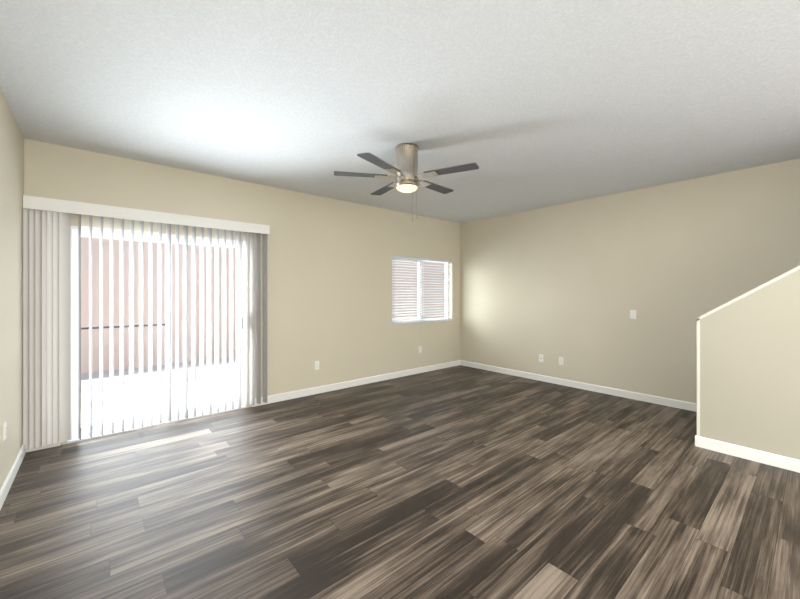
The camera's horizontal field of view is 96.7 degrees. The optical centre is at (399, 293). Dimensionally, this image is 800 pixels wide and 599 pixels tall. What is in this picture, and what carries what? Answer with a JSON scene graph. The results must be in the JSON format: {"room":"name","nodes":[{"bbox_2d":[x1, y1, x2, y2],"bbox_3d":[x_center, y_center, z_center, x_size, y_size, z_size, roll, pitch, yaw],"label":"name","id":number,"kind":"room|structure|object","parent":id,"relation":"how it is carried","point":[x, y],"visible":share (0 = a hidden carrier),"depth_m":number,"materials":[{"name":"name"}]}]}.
{"room":"empty living room","nodes":[
{"label":"empty living room","id":0,"kind":"room"},
{"bbox_2d":[0,89,23,488],"bbox_3d":[-0.846,0.020,0.127,0.150,2.740,7.690,0,0,-40],"label":"wall","id":1,"kind":"structure","parent":0,"point":[11,256],"depth_m":2.62,"materials":[{"name":"beige paint"}]},
{"bbox_2d":[3,422,6,441],"bbox_3d":[-2.714,0.950,2.444,0.009,0.116,0.072,0,0,-40],"label":"electrical outlet","id":2,"kind":"object","parent":1,"relation":"attached to","point":[4,430],"visible":0.98,"depth_m":2.42,"materials":[{"name":"white plastic"}]},
{"bbox_2d":[0,444,25,509],"bbox_3d":[-0.779,1.343,0.175,0.014,0.095,7.676,0,0,-40],"label":"baseboard","id":3,"kind":"structure","parent":1,"relation":"attached to","point":[8,482],"depth_m":2.58,"materials":[{"name":"white wood"}]},
{"bbox_2d":[24,139,459,444],"bbox_3d":[-1.105,0.020,5.054,6.142,2.740,0.150,0,0,-40],"label":"wall","id":4,"kind":"structure","parent":0,"point":[329,284],"depth_m":4.82,"materials":[{"name":"beige paint"}]},
{"bbox_2d":[26,442,59,451],"bbox_3d":[-3.190,1.343,3.172,0.227,0.095,0.014,0,0,-40],"label":"baseboard","id":5,"kind":"structure","parent":4,"relation":"attached to","point":[44,447],"depth_m":3.17,"materials":[{"name":"white wood"}]},
{"bbox_2d":[23,195,269,449],"bbox_3d":[-2.443,0.260,3.747,2.105,2.190,0.103,0,0,-40],"label":"vertical blinds","id":6,"kind":"object","parent":4,"relation":"attached to","point":[46,321],"visible":1,"depth_m":3.53,"materials":[{"name":"white plastic"}]},
{"bbox_2d":[68,226,242,440],"bbox_3d":[-2.503,0.380,3.852,1.600,2.020,0.139,0,0,-40],"label":"sliding glass door","id":7,"kind":"structure","parent":4,"relation":"attached to","point":[74,335],"depth_m":3.56,"materials":[{"name":"white plastic"}]},
{"bbox_2d":[68,406,247,442],"bbox_3d":[-2.470,1.381,3.813,1.600,0.018,0.030,0,0,-40],"label":"sliding door sill","id":8,"kind":"structure","parent":4,"relation":"attached to","point":[136,428],"depth_m":3.69,"materials":[{"name":"white plastic"}]},
{"bbox_2d":[314,361,318,369],"bbox_3d":[-1.148,1.000,4.913,0.072,0.116,0.009,0,0,-40],"label":"electrical outlet","id":9,"kind":"object","parent":4,"relation":"attached to","point":[316,365],"visible":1,"depth_m":4.91,"materials":[{"name":"white plastic"}]},
{"bbox_2d":[252,360,459,406],"bbox_3d":[-0.318,1.343,5.616,3.915,0.095,0.014,0,0,-40],"label":"baseboard","id":10,"kind":"structure","parent":4,"relation":"attached to","point":[314,390],"depth_m":5.25,"materials":[{"name":"white wood"}]},
{"bbox_2d":[392,258,452,324],"bbox_3d":[0.386,-0.050,6.312,1.470,1.140,0.157,0,0,-40],"label":"window","id":11,"kind":"structure","parent":4,"relation":"in","point":[446,275],"depth_m":6.33,"materials":[{"name":"white plastic"}]},
{"bbox_2d":[392,255,450,323],"bbox_3d":[0.403,-0.059,6.292,1.454,1.118,0.066,0,0,-40],"label":"blinds","id":12,"kind":"object","parent":11,"relation":"attached to","point":[421,282],"visible":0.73,"depth_m":6.26,"materials":[{"name":"white plastic"}]},
{"bbox_2d":[0,365,799,598],"bbox_3d":[1.435,1.450,2.069,6.142,0.120,7.990,0,0,-40],"label":"floor","id":13,"kind":"structure","parent":0,"point":[460,482],"depth_m":2.33,"materials":[{"name":"wood"}]},
{"bbox_2d":[0,0,799,222],"bbox_3d":[1.435,-1.410,2.069,6.142,0.120,7.990,0,0,-40],"label":"ceiling","id":14,"kind":"structure","parent":0,"point":[525,105],"depth_m":2.37,"materials":[{"name":"white paint"}]},
{"bbox_2d":[334,143,478,220],"bbox_3d":[0.063,-1.000,3.316,1.317,0.699,1.301,0,0,-40],"label":"ceiling fan","id":15,"kind":"object","parent":14,"relation":"hanging from","point":[405,170],"visible":1,"depth_m":3.21,"materials":[{"name":"silver metal"}]},
{"bbox_2d":[460,158,799,402],"bbox_3d":[3.717,0.020,4.011,0.150,2.740,7.690,0,0,-40],"label":"wall","id":16,"kind":"structure","parent":0,"point":[572,284],"depth_m":4.73,"materials":[{"name":"beige paint"}]},
{"bbox_2d":[539,354,542,361],"bbox_3d":[2.231,1.030,5.628,0.018,0.116,0.072,0,0,-40],"label":"electrical outlet","id":17,"kind":"object","parent":16,"relation":"attached to","point":[540,357],"visible":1,"depth_m":5.64,"materials":[{"name":"white plastic"}]},
{"bbox_2d":[559,357,563,364],"bbox_3d":[2.442,1.030,5.387,0.009,0.116,0.072,0,0,-40],"label":"electrical outlet","id":18,"kind":"object","parent":16,"relation":"attached to","point":[561,360],"visible":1,"depth_m":5.38,"materials":[{"name":"white plastic"}]},
{"bbox_2d":[460,360,696,411],"bbox_3d":[3.659,1.343,3.952,0.014,0.095,7.676,0,0,-40],"label":"baseboard","id":19,"kind":"structure","parent":16,"relation":"attached to","point":[685,405],"depth_m":5.04,"materials":[{"name":"white wood"}]},
{"bbox_2d":[630,310,635,318],"bbox_3d":[3.053,0.280,4.660,0.019,0.116,0.072,0,0,-40],"label":"light switch","id":20,"kind":"object","parent":16,"relation":"attached to","point":[632,314],"visible":1,"depth_m":4.66,"materials":[{"name":"white plastic"}]},
{"bbox_2d":[697,266,799,459],"bbox_3d":[4.012,0.020,1.782,0.126,2.740,3.913,0,0,-40],"label":"wall","id":21,"kind":"structure","parent":0,"point":[748,369],"depth_m":2.95,"materials":[{"name":"beige paint"}]},
{"bbox_2d":[695,435,799,472],"bbox_3d":[3.957,1.343,1.742,0.014,0.095,3.924,0,0,-40],"label":"baseboard","id":22,"kind":"structure","parent":21,"relation":"attached to","point":[776,460],"depth_m":2.96,"materials":[{"name":"white wood"}]},
{"label":"outside","id":23,"kind":"structure","parent":0,"visible":0},
{"bbox_2d":[81,357,235,425],"bbox_3d":[-2.201,1.490,7.215,34.000,0.120,4.559,0,0,-40],"label":"ground","id":24,"kind":"structure","parent":23,"point":[95,402],"depth_m":5.22,"materials":[{"name":"concrete"}]},
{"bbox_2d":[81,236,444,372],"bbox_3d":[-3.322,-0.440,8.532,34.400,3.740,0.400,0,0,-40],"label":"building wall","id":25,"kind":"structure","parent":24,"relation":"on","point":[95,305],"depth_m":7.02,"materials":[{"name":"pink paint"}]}
]}

